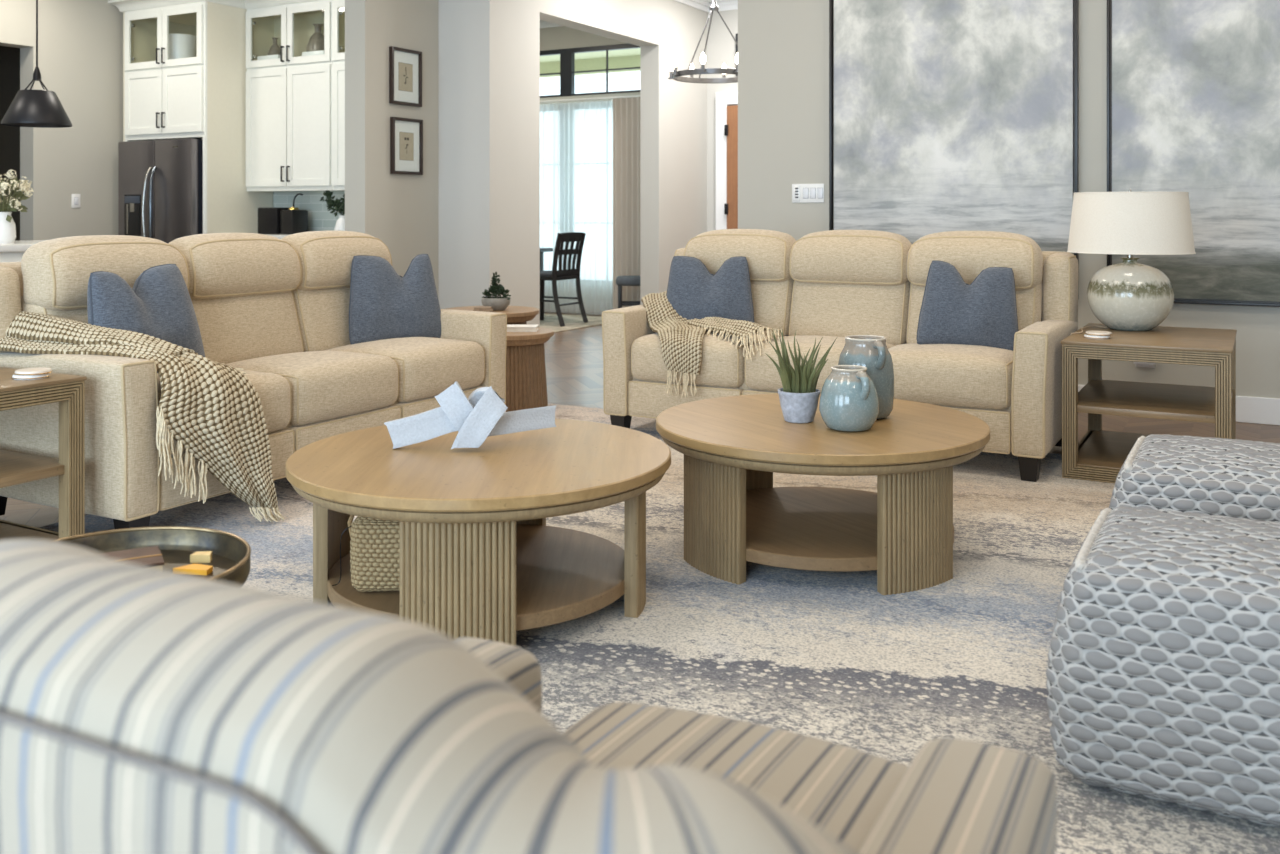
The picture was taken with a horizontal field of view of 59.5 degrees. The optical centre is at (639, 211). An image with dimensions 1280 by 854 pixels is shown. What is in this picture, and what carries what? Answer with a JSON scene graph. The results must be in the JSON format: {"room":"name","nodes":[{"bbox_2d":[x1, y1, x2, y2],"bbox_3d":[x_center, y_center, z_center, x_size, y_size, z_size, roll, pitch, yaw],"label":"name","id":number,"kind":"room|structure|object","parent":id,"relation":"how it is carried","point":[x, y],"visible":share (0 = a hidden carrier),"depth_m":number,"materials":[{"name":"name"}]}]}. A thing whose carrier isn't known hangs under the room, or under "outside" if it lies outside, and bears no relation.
{"room":"living room","nodes":[
{"label":"living room","id":0,"kind":"room"},
{"bbox_2d":[0,46,19,240],"bbox_3d":[-6.403,-0.530,9.838,1.660,3.300,4.000,0,0,29],"label":"wall","id":1,"kind":"structure","parent":0,"point":[9,56],"depth_m":11.36,"materials":[{"name":"paint"}]},
{"bbox_2d":[0,0,122,240],"bbox_3d":[-6.455,-0.530,7.837,0.190,3.300,13.850,0,0,29],"label":"wall","id":2,"kind":"structure","parent":0,"point":[80,42],"depth_m":10.07,"materials":[{"name":"paint"}]},
{"bbox_2d":[72,194,80,207],"bbox_3d":[-5.085,-0.100,10.102,0.010,0.125,0.085,0,0,29],"label":"light switch","id":3,"kind":"object","parent":2,"relation":"attached to","point":[76,198],"visible":1,"depth_m":10.10,"materials":[{"name":"white plastic"}]},
{"bbox_2d":[345,0,438,298],"bbox_3d":[-1.812,-0.530,8.230,0.190,3.300,0.800,0,0,29],"label":"wall","id":4,"kind":"structure","parent":0,"point":[399,210],"depth_m":8.04,"materials":[{"name":"paint"}]},
{"bbox_2d":[389,46,421,106],"bbox_3d":[-1.710,-0.985,8.186,0.029,0.410,0.330,0,0,29],"label":"framed print","id":5,"kind":"object","parent":4,"relation":"attached to","point":[405,65],"visible":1,"depth_m":8.18,"materials":[{"name":"paper"}]},
{"bbox_2d":[390,117,422,174],"bbox_3d":[-1.706,-0.480,8.194,0.029,0.410,0.330,0,0,29],"label":"framed print","id":6,"kind":"object","parent":4,"relation":"attached to","point":[406,134],"visible":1,"depth_m":8.19,"materials":[{"name":"paper"}]},
{"bbox_2d":[439,0,539,326],"bbox_3d":[-1.180,-0.530,8.875,0.670,3.300,0.940,0,0,29],"label":"wall pillar","id":7,"kind":"structure","parent":0,"point":[489,50],"depth_m":8.47,"materials":[{"name":"paint"}]},
{"bbox_2d":[540,48,639,77],"bbox_3d":[-0.413,-1.850,13.178,5.500,0.260,1.250,0,0,29],"label":"ceiling","id":8,"kind":"structure","parent":0,"point":[625,58],"depth_m":13.77,"materials":[{"name":"paint"}]},
{"bbox_2d":[540,26,639,104],"bbox_3d":[-1.336,-0.530,12.803,4.350,3.300,0.200,0,0,29],"label":"wall","id":9,"kind":"structure","parent":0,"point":[562,37],"depth_m":12.37,"materials":[{"name":"paint"}]},
{"bbox_2d":[544,311,601,314],"bbox_3d":[-1.279,1.050,12.647,4.100,0.140,0.018,0,0,29],"label":"baseboard","id":10,"kind":"structure","parent":9,"relation":"attached to","point":[544,311],"depth_m":12.33,"materials":[{"name":"paint"}]},
{"bbox_2d":[540,43,639,97],"bbox_3d":[-1.029,-0.520,12.561,2.420,2.580,0.065,0,0,29],"label":"window","id":11,"kind":"structure","parent":9,"relation":"attached to","point":[567,56],"depth_m":12.38,"materials":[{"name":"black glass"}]},
{"bbox_2d":[540,95,639,102],"bbox_3d":[-0.908,-1.215,12.336,2.450,0.023,0.202,0,0,29],"label":"curtain rod","id":12,"kind":"object","parent":9,"relation":"attached to","point":[629,96],"visible":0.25,"depth_m":12.02,"materials":[{"name":"white metal"}]},
{"bbox_2d":[540,100,612,313],"bbox_3d":[-0.919,-0.050,12.286,2.280,2.280,0.080,0,0,29],"label":"sheer curtain","id":13,"kind":"object","parent":12,"relation":"hanging from","point":[576,138],"visible":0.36,"depth_m":12.12,"materials":[{"name":"fabric"}]},
{"bbox_2d":[613,97,639,308],"bbox_3d":[-0.112,-0.055,11.741,0.400,2.290,0.060,0,0,29],"label":"curtain","id":14,"kind":"object","parent":12,"relation":"hanging from","point":[626,111],"visible":0.73,"depth_m":11.76,"materials":[{"name":"beige fabric"}]},
{"bbox_2d":[540,0,706,304],"bbox_3d":[-0.138,-0.530,10.270,0.200,3.300,3.070,0,0,29],"label":"wall","id":15,"kind":"structure","parent":0,"point":[673,113],"depth_m":10.73,"materials":[{"name":"paint"}]},
{"bbox_2d":[0,312,1279,527],"bbox_3d":[-2.030,1.170,5.413,17.200,0.100,13.900,0,0,29],"label":"floor","id":16,"kind":"structure","parent":0,"point":[573,358],"depth_m":6.58,"materials":[{"name":"brown wood"}]},
{"bbox_2d":[0,240,44,261],"bbox_3d":[-4.246,0.660,6.984,1.000,0.920,2.200,0,0,29],"label":"kitchen island","id":17,"kind":"object","parent":16,"relation":"on","point":[9,252],"visible":0.14,"depth_m":6.83,"materials":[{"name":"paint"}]},
{"bbox_2d":[0,170,33,242],"bbox_3d":[-4.091,-0.037,7.208,0.353,0.475,0.332,0,0,29],"label":"flower vase","id":18,"kind":"object","parent":17,"relation":"on","point":[7,224],"visible":0.99,"depth_m":7.17,"materials":[{"name":"white ceramic"}]},
{"bbox_2d":[118,139,202,242],"bbox_3d":[-4.189,0.228,10.378,0.990,1.745,0.909,0,0,29],"label":"refrigerator","id":19,"kind":"object","parent":16,"relation":"on","point":[160,182],"visible":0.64,"depth_m":10.00,"materials":[{"name":"black metal"}]},
{"bbox_2d":[108,0,272,233],"bbox_3d":[-4.165,-0.420,10.452,1.320,3.080,0.865,0,0,29],"label":"pantry cabinet","id":20,"kind":"object","parent":16,"relation":"on","point":[203,96],"visible":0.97,"depth_m":10.12,"materials":[{"name":"paint"}]},
{"bbox_2d":[169,34,196,66],"bbox_3d":[-4.243,-1.466,10.332,0.310,0.310,0.310,0,0,29],"label":"stockpot","id":21,"kind":"object","parent":20,"relation":"in","point":[180,45],"visible":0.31,"depth_m":10.21,"materials":[{"name":"silver metal"}]},
{"bbox_2d":[447,306,538,324],"bbox_3d":[-0.930,0.858,6.980,0.600,0.499,0.600,0,0,29],"label":"table","id":22,"kind":"object","parent":16,"relation":"on","point":[516,315],"visible":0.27,"depth_m":6.86,"materials":[{"name":"brown wood"}]},
{"bbox_2d":[473,306,492,311],"bbox_3d":[-0.950,0.591,6.780,0.110,0.034,0.080,0,0,0],"label":"trinket box","id":23,"kind":"object","parent":22,"relation":"on","point":[477,308],"visible":0.77,"depth_m":6.75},
{"bbox_2d":[481,272,510,310],"bbox_3d":[-0.893,0.488,6.949,0.180,0.240,0.181,0,0,-12],"label":"potted succulent","id":24,"kind":"object","parent":22,"relation":"on","point":[498,303],"visible":0.99,"depth_m":6.91,"materials":[{"name":"green plant"}]},
{"bbox_2d":[481,296,510,310],"bbox_3d":[-0.894,0.569,6.950,0.180,0.078,0.180,0,0,29],"label":"bowl","id":25,"kind":"object","parent":22,"relation":"on","point":[498,303],"depth_m":6.89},
{"bbox_2d":[540,314,601,332],"bbox_3d":[-2.050,1.115,11.483,3.280,0.010,2.300,0,0,29],"label":"dining rug","id":26,"kind":"object","parent":16,"relation":"on","point":[550,321],"visible":0.07,"depth_m":11.24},
{"bbox_2d":[540,248,552,312],"bbox_3d":[-1.980,0.740,11.588,1.900,0.740,1.050,0,0,29],"label":"dining table","id":27,"kind":"object","parent":26,"relation":"on","point":[542,250],"visible":0.09,"depth_m":11.49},
{"bbox_2d":[540,232,587,326],"bbox_3d":[-0.874,0.659,11.175,0.576,0.920,0.486,0,0,29],"label":"dining chair","id":28,"kind":"object","parent":26,"relation":"on","point":[554,275],"visible":0.86,"depth_m":11.06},
{"bbox_2d":[616,276,639,307],"bbox_3d":[-0.070,0.880,11.250,0.340,0.480,0.340,0,0,0],"label":"stool","id":29,"kind":"object","parent":16,"relation":"on","point":[621,281],"visible":0.51,"depth_m":11.10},
{"bbox_2d":[38,403,1279,853],"bbox_3d":[0.359,1.113,3.185,5.060,0.012,4.920,0,0,29],"label":"area rug","id":30,"kind":"object","parent":16,"relation":"on","point":[824,655],"visible":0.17,"depth_m":2.92,"materials":[{"name":"carpet"}]},
{"bbox_2d":[0,367,86,540],"bbox_3d":[-2.299,0.818,3.526,0.848,0.580,0.628,0,0,29],"label":"end table","id":31,"kind":"object","parent":30,"relation":"on","point":[16,468],"visible":0.66,"depth_m":3.56,"materials":[{"name":"brown wood"}]},
{"bbox_2d":[0,523,58,540],"bbox_3d":[-2.299,1.062,3.526,0.800,0.032,0.596,0,0,29],"label":"shelf","id":32,"kind":"object","parent":31,"relation":"attached to","point":[8,531],"depth_m":3.65,"materials":[{"name":"brown wood"}]},
{"bbox_2d":[12,367,51,379],"bbox_3d":[-1.938,0.515,3.570,0.114,0.026,0.112,0,0,29],"label":"stack","id":33,"kind":"object","parent":31,"relation":"on","point":[40,372],"visible":1,"depth_m":3.53,"materials":[{"name":"white ceramic"}]},
{"bbox_2d":[0,449,64,487],"bbox_3d":[-2.299,0.818,3.526,0.800,0.030,0.596,0,0,29],"label":"shelf","id":34,"kind":"object","parent":31,"relation":"attached to","point":[16,468],"depth_m":3.53,"materials":[{"name":"brown wood"}]},
{"bbox_2d":[52,526,250,585],"bbox_3d":[-0.980,0.881,2.100,0.474,0.453,0.474,0,0,29],"label":"tray table","id":35,"kind":"object","parent":30,"relation":"on","point":[231,554],"visible":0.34,"depth_m":2.29,"materials":[{"name":"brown metal"}]},
{"bbox_2d":[100,546,163,568],"bbox_3d":[-1.016,0.684,2.160,0.172,0.029,0.120,0,0,-29],"label":"book","id":36,"kind":"object","parent":35,"relation":"on","point":[146,556],"visible":0.27,"depth_m":2.18,"materials":[{"name":"brown paper"}]},
{"bbox_2d":[173,563,212,574],"bbox_3d":[-0.865,0.694,2.177,0.071,0.010,0.035,0,0,10],"label":"puzzle piece","id":37,"kind":"object","parent":35,"relation":"on","point":[193,569],"visible":0.93,"depth_m":2.16,"materials":[{"name":"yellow wood"}]},
{"bbox_2d":[190,551,211,562],"bbox_3d":[-0.876,0.691,2.244,0.040,0.016,0.026,0,0,0],"label":"puzzle piece","id":38,"kind":"object","parent":35,"relation":"on","point":[200,556],"visible":1,"depth_m":2.23,"materials":[{"name":"brown wood"}]},
{"bbox_2d":[0,231,506,528],"bbox_3d":[-1.590,0.598,4.769,1.031,1.016,2.114,0,0,29],"label":"reclining sofa","id":39,"kind":"object","parent":30,"relation":"on","point":[276,310],"visible":0.64,"depth_m":4.44,"materials":[{"name":"beige fabric"}]},
{"bbox_2d":[21,296,87,322],"bbox_3d":[-2.064,0.485,4.338,0.297,0.380,0.607,0,0,29],"label":"cushion","id":40,"kind":"object","parent":39,"relation":"on","point":[67,307],"depth_m":4.08,"materials":[{"name":"beige fabric"}]},
{"bbox_2d":[0,311,283,521],"bbox_3d":[-1.857,0.731,3.929,1.130,0.740,0.404,0,0,12],"label":"throw blanket","id":41,"kind":"object","parent":39,"relation":"on","point":[213,412],"visible":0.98,"depth_m":3.86,"materials":[{"name":"fabric"}]},
{"bbox_2d":[87,264,204,372],"bbox_3d":[-1.850,0.420,4.196,0.219,0.438,0.492,0,0,24],"label":"throw pillow","id":42,"kind":"object","parent":39,"relation":"on","point":[159,304],"visible":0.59,"depth_m":4.17,"materials":[{"name":"blue fabric"}]},
{"bbox_2d":[157,370,289,454],"bbox_3d":[-1.717,0.719,4.145,0.648,0.263,0.611,0,0,29],"label":"seat cushion","id":43,"kind":"object","parent":39,"relation":"on","point":[273,389],"depth_m":4.17,"materials":[{"name":"beige fabric"}]},
{"bbox_2d":[191,291,302,363],"bbox_3d":[-1.770,0.485,4.868,0.297,0.380,0.607,0,0,29],"label":"cushion","id":44,"kind":"object","parent":39,"relation":"on","point":[234,326],"depth_m":4.79,"materials":[{"name":"beige fabric"}]},
{"bbox_2d":[226,351,397,425],"bbox_3d":[-1.422,0.719,4.676,0.648,0.263,0.611,0,0,29],"label":"seat cushion","id":45,"kind":"object","parent":39,"relation":"on","point":[328,388],"depth_m":4.51,"materials":[{"name":"beige fabric"}]},
{"bbox_2d":[292,288,349,351],"bbox_3d":[-1.476,0.485,5.399,0.297,0.380,0.607,0,0,29],"label":"cushion","id":46,"kind":"object","parent":39,"relation":"on","point":[322,314],"depth_m":5.18,"materials":[{"name":"beige fabric"}]},
{"bbox_2d":[349,254,440,343],"bbox_3d":[-1.182,0.416,5.389,0.487,0.421,0.185,0,0,-37],"label":"throw pillow","id":47,"kind":"object","parent":39,"relation":"on","point":[383,303],"visible":0.91,"depth_m":5.32,"materials":[{"name":"blue fabric"}]},
{"bbox_2d":[324,337,483,402],"bbox_3d":[-1.128,0.719,5.207,0.648,0.263,0.611,0,0,29],"label":"seat cushion","id":48,"kind":"object","parent":39,"relation":"on","point":[427,366],"depth_m":5.02,"materials":[{"name":"beige fabric"}]},
{"bbox_2d":[285,418,670,645],"bbox_3d":[-0.449,0.895,3.200,1.076,0.424,1.076,0,0,0],"label":"coffee table","id":49,"kind":"object","parent":30,"relation":"on","point":[479,557],"visible":0.92,"depth_m":2.91,"materials":[{"name":"brown wood"}]},
{"bbox_2d":[332,515,398,591],"bbox_3d":[-0.650,0.901,3.051,0.357,0.206,0.260,0,0,0],"label":"basket","id":50,"kind":"object","parent":49,"relation":"on","point":[374,556],"visible":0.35,"depth_m":2.93,"materials":[{"name":"wicker"}]},
{"bbox_2d":[384,381,556,448],"bbox_3d":[-0.475,0.585,3.243,0.511,0.193,0.160,0,0,-18],"label":"knot sculpture","id":51,"kind":"object","parent":49,"relation":"on","point":[481,415],"visible":1,"depth_m":3.23,"materials":[{"name":"ceramic"}]},
{"bbox_2d":[328,524,623,630],"bbox_3d":[-0.449,1.028,3.200,0.856,0.040,0.856,0,0,0],"label":"shelf","id":52,"kind":"object","parent":49,"relation":"attached to","point":[563,574],"depth_m":3.06,"materials":[{"name":"brown wood"}]},
{"bbox_2d":[0,539,1056,853],"bbox_3d":[-0.083,0.675,1.005,0.806,0.864,0.894,0,0,27],"label":"swivel chair","id":53,"kind":"object","parent":30,"relation":"on","point":[144,709],"visible":1,"depth_m":0.63,"materials":[{"name":"multicoloured fabric"}]},
{"bbox_2d":[563,702,908,853],"bbox_3d":[-0.015,0.709,1.040,0.474,0.226,0.770,0,0,27],"label":"seat cushion","id":54,"kind":"object","parent":53,"relation":"on","point":[843,791],"depth_m":1.24,"materials":[{"name":"fabric"}]},
{"bbox_2d":[506,327,553,411],"bbox_3d":[-0.755,0.894,6.410,0.524,0.427,0.524,0,0,29],"label":"table","id":55,"kind":"object","parent":30,"relation":"on","point":[526,384],"visible":0.51,"depth_m":6.23,"materials":[{"name":"brown wood"}]},
{"bbox_2d":[507,325,537,331],"bbox_3d":[-0.693,0.666,6.420,0.210,0.028,0.140,0,0,0],"label":"book","id":56,"kind":"object","parent":55,"relation":"on","point":[510,328],"visible":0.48,"depth_m":6.35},
{"bbox_2d":[656,394,990,594],"bbox_3d":[0.590,0.895,3.686,1.076,0.424,1.076,0,0,-32],"label":"coffee table","id":57,"kind":"object","parent":30,"relation":"on","point":[732,447],"visible":0.91,"depth_m":3.38,"materials":[{"name":"brown wood"}]},
{"bbox_2d":[765,328,836,422],"bbox_3d":[0.527,0.530,3.654,0.220,0.305,0.230,0,0,29],"label":"aloe","id":58,"kind":"object","parent":57,"relation":"on","point":[799,395],"visible":1,"depth_m":3.62,"materials":[{"name":"plant"}]},
{"bbox_2d":[819,365,878,431],"bbox_3d":[0.659,0.586,3.530,0.186,0.194,0.186,0,0,29],"label":"ceramic jug","id":59,"kind":"object","parent":57,"relation":"on","point":[849,402],"visible":1,"depth_m":3.46,"materials":[{"name":"blue ceramic"}]},
{"bbox_2d":[746,487,953,571],"bbox_3d":[0.590,1.028,3.686,0.856,0.040,0.856,0,0,-32],"label":"shelf","id":60,"kind":"object","parent":57,"relation":"attached to","point":[800,528],"depth_m":3.55,"materials":[{"name":"brown wood"}]},
{"bbox_2d":[838,335,893,419],"bbox_3d":[0.752,0.550,3.735,0.188,0.266,0.188,0,0,29],"label":"ceramic jug","id":61,"kind":"object","parent":57,"relation":"on","point":[871,352],"visible":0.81,"depth_m":3.66,"materials":[{"name":"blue ceramic"}]},
{"bbox_2d":[602,229,1077,481],"bbox_3d":[0.970,0.598,5.484,2.114,1.016,1.031,0,0,29],"label":"reclining sofa","id":62,"kind":"object","parent":30,"relation":"on","point":[830,285],"visible":0.7,"depth_m":5.31,"materials":[{"name":"beige fabric"}]},
{"bbox_2d":[632,330,773,387],"bbox_3d":[0.347,0.719,5.610,0.611,0.263,0.648,0,0,29],"label":"seat cushion","id":63,"kind":"object","parent":62,"relation":"on","point":[723,365],"depth_m":5.32,"materials":[{"name":"beige fabric"}]},
{"bbox_2d":[666,256,753,322],"bbox_3d":[0.354,0.435,5.764,0.476,0.414,0.182,0,0,11],"label":"throw pillow","id":64,"kind":"object","parent":62,"relation":"on","point":[693,291],"visible":0.6,"depth_m":5.71,"materials":[{"name":"blue fabric"}]},
{"bbox_2d":[641,291,781,397],"bbox_3d":[0.273,0.643,5.577,0.502,0.461,1.085,0,0,-23],"label":"throw blanket","id":65,"kind":"object","parent":62,"relation":"on","point":[681,339],"visible":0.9,"depth_m":5.32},
{"bbox_2d":[750,278,793,336],"bbox_3d":[0.539,0.485,5.957,0.607,0.380,0.297,0,0,29],"label":"cushion","id":66,"kind":"object","parent":62,"relation":"on","point":[772,298],"depth_m":5.76,"materials":[{"name":"beige fabric"}]},
{"bbox_2d":[746,335,894,393],"bbox_3d":[0.877,0.719,5.316,0.611,0.263,0.648,0,0,29],"label":"seat cushion","id":67,"kind":"object","parent":62,"relation":"on","point":[762,376],"depth_m":5.13,"materials":[{"name":"beige fabric"}]},
{"bbox_2d":[790,281,910,344],"bbox_3d":[1.070,0.485,5.663,0.607,0.380,0.297,0,0,29],"label":"cushion","id":68,"kind":"object","parent":62,"relation":"on","point":[820,308],"depth_m":5.54,"materials":[{"name":"beige fabric"}]},
{"bbox_2d":[888,343,1012,410],"bbox_3d":[1.408,0.719,5.022,0.611,0.263,0.648,0,0,29],"label":"seat cushion","id":69,"kind":"object","parent":62,"relation":"on","point":[960,377],"depth_m":4.73,"materials":[{"name":"beige fabric"}]},
{"bbox_2d":[916,260,1017,350],"bbox_3d":[1.470,0.428,5.049,0.448,0.414,0.202,0,0,6],"label":"throw pillow","id":70,"kind":"object","parent":62,"relation":"on","point":[983,312],"visible":0.84,"depth_m":4.99,"materials":[{"name":"blue fabric"}]},
{"bbox_2d":[906,281,1042,343],"bbox_3d":[1.600,0.485,5.369,0.607,0.380,0.297,0,0,29],"label":"cushion","id":71,"kind":"object","parent":62,"relation":"on","point":[1029,294],"depth_m":5.22,"materials":[{"name":"beige fabric"}]},
{"bbox_2d":[1061,323,1236,482],"bbox_3d":[2.238,0.822,4.888,0.633,0.570,0.868,0,0,29],"label":"end table","id":72,"kind":"object","parent":30,"relation":"on","point":[1099,456],"visible":0.69,"depth_m":4.65,"materials":[{"name":"brown wood"}]},
{"bbox_2d":[1071,326,1105,334],"bbox_3d":[2.002,0.532,5.060,0.076,0.007,0.412,0,0,43],"label":"charging cable","id":73,"kind":"object","parent":72,"relation":"on","point":[1086,326],"visible":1,"depth_m":5.14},
{"bbox_2d":[1083,331,1111,338],"bbox_3d":[1.954,0.524,4.780,0.114,0.026,0.112,0,0,29],"label":"stack","id":74,"kind":"object","parent":72,"relation":"on","point":[1089,334],"visible":1,"depth_m":4.74,"materials":[{"name":"white ceramic"}]},
{"bbox_2d":[1077,430,1150,468],"bbox_3d":[2.238,1.062,4.888,0.601,0.032,0.820,0,0,29],"label":"shelf","id":75,"kind":"object","parent":72,"relation":"attached to","point":[1097,449],"depth_m":4.95,"materials":[{"name":"brown wood"}]},
{"bbox_2d":[1067,190,1195,330],"bbox_3d":[2.244,0.214,5.130,0.540,0.645,0.540,0,0,-44],"label":"table lamp","id":76,"kind":"object","parent":72,"relation":"on","point":[1128,295],"visible":1,"depth_m":4.96,"materials":[{"name":"fabric"}]},
{"bbox_2d":[1077,379,1232,422],"bbox_3d":[2.238,0.818,4.888,0.601,0.030,0.820,0,0,29],"label":"shelf","id":77,"kind":"object","parent":72,"relation":"attached to","point":[1190,403],"depth_m":4.74,"materials":[{"name":"brown wood"}]},
{"bbox_2d":[1046,506,1279,826],"bbox_3d":[1.207,0.874,2.229,0.711,0.464,0.602,0,0,29],"label":"woven pouf","id":78,"kind":"object","parent":30,"relation":"on","point":[1163,669],"visible":1,"depth_m":2.06,"materials":[{"name":"fabric"}]},
{"bbox_2d":[1109,434,1279,521],"bbox_3d":[1.659,0.874,3.054,0.711,0.464,0.602,0,0,29],"label":"woven pouf","id":79,"kind":"object","parent":30,"relation":"on","point":[1237,478],"visible":0.44,"depth_m":2.93,"materials":[{"name":"fabric"}]},
{"bbox_3d":[-2.547,0.680,9.669,2.430,0.880,0.656,0,0,29],"label":"base cabinet","id":80,"kind":"object","parent":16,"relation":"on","visible":0},
{"bbox_2d":[263,234,290,238],"bbox_3d":[-2.537,0.220,9.681,2.445,0.040,0.635,0,0,29],"label":"countertop","id":81,"kind":"structure","parent":80,"relation":"on","point":[280,236],"depth_m":9.66,"materials":[{"name":"white stone"}]},
{"bbox_2d":[258,193,307,233],"bbox_3d":[-3.224,0.016,10.168,0.442,0.369,0.240,0,0,29],"label":"toaster oven","id":82,"kind":"object","parent":81,"relation":"on","point":[292,220],"visible":0.94,"depth_m":10.07,"materials":[{"name":"black metal"}]},
{"bbox_2d":[320,190,344,230],"bbox_3d":[-2.591,-0.012,9.775,0.460,0.425,0.272,0,0,29],"label":"potted plant","id":83,"kind":"object","parent":81,"relation":"on","point":[338,205],"visible":0.56,"depth_m":9.73,"materials":[{"name":"green plant"}]},
{"bbox_2d":[707,10,737,231],"bbox_3d":[4.590,-0.530,9.518,9.200,3.300,0.200,0,0,29],"label":"wall","id":84,"kind":"structure","parent":0,"point":[721,46],"depth_m":11.52,"materials":[{"name":"paint"}]},
{"bbox_2d":[716,92,737,229],"bbox_3d":[1.324,-0.050,11.186,1.230,2.340,0.050,0,0,29],"label":"trim","id":85,"kind":"structure","parent":84,"relation":"attached to","point":[723,99],"depth_m":11.43,"materials":[{"name":"paint"}]},
{"bbox_2d":[724,105,737,228],"bbox_3d":[1.294,0.020,11.169,0.966,2.200,0.068,0,0,29],"label":"door","id":86,"kind":"structure","parent":84,"relation":"in","point":[731,129],"depth_m":11.36,"materials":[{"name":"brown wood"}]},
{"bbox_2d":[736,33,737,75],"bbox_3d":[1.312,-1.595,11.195,0.760,0.430,0.045,0,0,29],"label":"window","id":87,"kind":"structure","parent":84,"relation":"in","point":[737,33],"depth_m":11.36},
{"bbox_2d":[778,388,819,422],"bbox_3d":[0.520,0.632,3.660,0.138,0.101,0.138,0,0,29],"label":"pot","id":88,"kind":"object","parent":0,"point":[798,405],"depth_m":3.61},
{"bbox_2d":[738,0,1279,398],"bbox_3d":[3.764,-0.530,5.780,7.020,3.300,0.200,0,0,29],"label":"wall","id":89,"kind":"structure","parent":0,"point":[783,45],"depth_m":7.14,"materials":[{"name":"paint"}]},
{"bbox_2d":[540,0,737,27],"bbox_3d":[-1.158,-2.120,10.617,6.280,0.120,3.450,0,0,29],"label":"trim","id":90,"kind":"structure","parent":89,"relation":"attached to","point":[724,5],"depth_m":11.41,"materials":[{"name":"paint"}]},
{"bbox_2d":[792,184,823,202],"bbox_3d":[1.074,-0.118,7.149,0.209,0.116,0.014,0,0,29],"label":"light switch","id":91,"kind":"object","parent":89,"relation":"attached to","point":[801,193],"visible":1,"depth_m":7.14,"materials":[{"name":"white plastic"}]},
{"bbox_2d":[829,0,1078,298],"bbox_3d":[1.841,-0.618,6.699,1.465,2.225,0.054,0,0,29],"label":"framed painting","id":92,"kind":"object","parent":89,"relation":"attached to","point":[945,115],"visible":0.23,"depth_m":6.67,"materials":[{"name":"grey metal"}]},
{"bbox_2d":[1134,362,1155,367],"bbox_3d":[2.785,0.820,6.180,0.110,0.080,0.050,0,0,29],"label":"wall outlet","id":93,"kind":"object","parent":89,"relation":"attached to","point":[1137,364],"visible":0.45,"depth_m":6.18,"materials":[{"name":"white plastic"}]},
{"bbox_2d":[1078,384,1279,424],"bbox_3d":[3.707,1.050,5.687,7.030,0.140,0.018,0,0,29],"label":"baseboard","id":94,"kind":"structure","parent":89,"relation":"attached to","point":[1257,410],"depth_m":5.92,"materials":[{"name":"paint"}]},
{"bbox_2d":[1107,0,1279,306],"bbox_3d":[3.255,-0.618,5.916,1.462,2.225,0.054,0,0,29],"label":"framed painting","id":95,"kind":"object","parent":89,"relation":"attached to","point":[1193,86],"visible":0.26,"depth_m":6.01,"materials":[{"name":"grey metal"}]},
{"bbox_3d":[-2.030,-2.230,5.413,17.200,0.100,13.900,0,0,29],"label":"ceiling","id":96,"kind":"structure","parent":0,"visible":0},
{"bbox_2d":[1,0,71,127],"bbox_3d":[-4.038,-1.380,7.500,0.424,1.600,0.424,0,0,29],"label":"pendant lamp","id":97,"kind":"object","parent":96,"relation":"hanging from","point":[30,107],"visible":1,"depth_m":7.39,"materials":[{"name":"black metal"}]},
{"bbox_2d":[33,67,40,80],"bbox_3d":[-4.038,-0.925,7.500,0.052,0.090,0.052,0,0,29],"label":"socket","id":98,"kind":"object","parent":97,"relation":"attached to","point":[36,75],"depth_m":7.48,"materials":[{"name":"black metal"}]},
{"bbox_2d":[668,0,737,82],"bbox_3d":[0.595,-1.603,9.000,0.716,1.066,0.716,0,0,40],"label":"chandelier","id":99,"kind":"object","parent":96,"relation":"hanging from","point":[677,75],"visible":0.65,"depth_m":8.96,"materials":[{"name":"grey metal"}]},
{"bbox_3d":[-2.966,-0.530,10.345,3.880,3.300,0.100,0,0,29],"label":"wall","id":100,"kind":"structure","parent":0,"visible":0},
{"bbox_2d":[245,0,344,191],"bbox_3d":[-3.086,-1.073,10.109,1.060,1.765,0.410,0,0,29],"label":"upper cabinet","id":101,"kind":"object","parent":100,"relation":"attached to","point":[289,96],"visible":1,"depth_m":10.00,"materials":[{"name":"paint"}]},
{"bbox_2d":[257,55,279,59],"bbox_3d":[-3.369,-1.372,10.197,0.260,0.100,0.060,0,0,29],"label":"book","id":102,"kind":"object","parent":101,"relation":"in","point":[267,56],"visible":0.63,"depth_m":10.16,"materials":[{"name":"white paper"}]},
{"bbox_2d":[268,37,279,54],"bbox_3d":[-3.377,-1.467,10.367,0.135,0.290,0.135,0,0,29],"label":"glass vase","id":103,"kind":"object","parent":101,"relation":"in","point":[274,49],"visible":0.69,"depth_m":10.33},
{"bbox_2d":[302,50,323,55],"bbox_3d":[-2.879,-1.372,9.925,0.260,0.100,0.060,0,0,29],"label":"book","id":104,"kind":"object","parent":101,"relation":"in","point":[309,53],"visible":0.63,"depth_m":9.90,"materials":[{"name":"white paper"}]},
{"bbox_2d":[306,24,323,51],"bbox_3d":[-2.905,-1.507,10.105,0.202,0.370,0.202,0,0,29],"label":"glass vase","id":105,"kind":"object","parent":101,"relation":"in","point":[316,41],"visible":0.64,"depth_m":10.04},
{"bbox_2d":[273,191,344,231],"bbox_3d":[-2.381,-0.005,9.957,2.440,0.410,0.012,0,0,29],"label":"backsplash","id":106,"kind":"structure","parent":100,"relation":"attached to","point":[320,218],"depth_m":10.29,"materials":[{"name":"tile"}]},
{"bbox_2d":[332,0,344,189],"bbox_3d":[-2.152,-1.073,9.591,1.065,1.765,0.410,0,0,29],"label":"upper cabinet","id":107,"kind":"object","parent":100,"relation":"attached to","point":[338,6],"visible":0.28,"depth_m":9.70,"materials":[{"name":"paint"}]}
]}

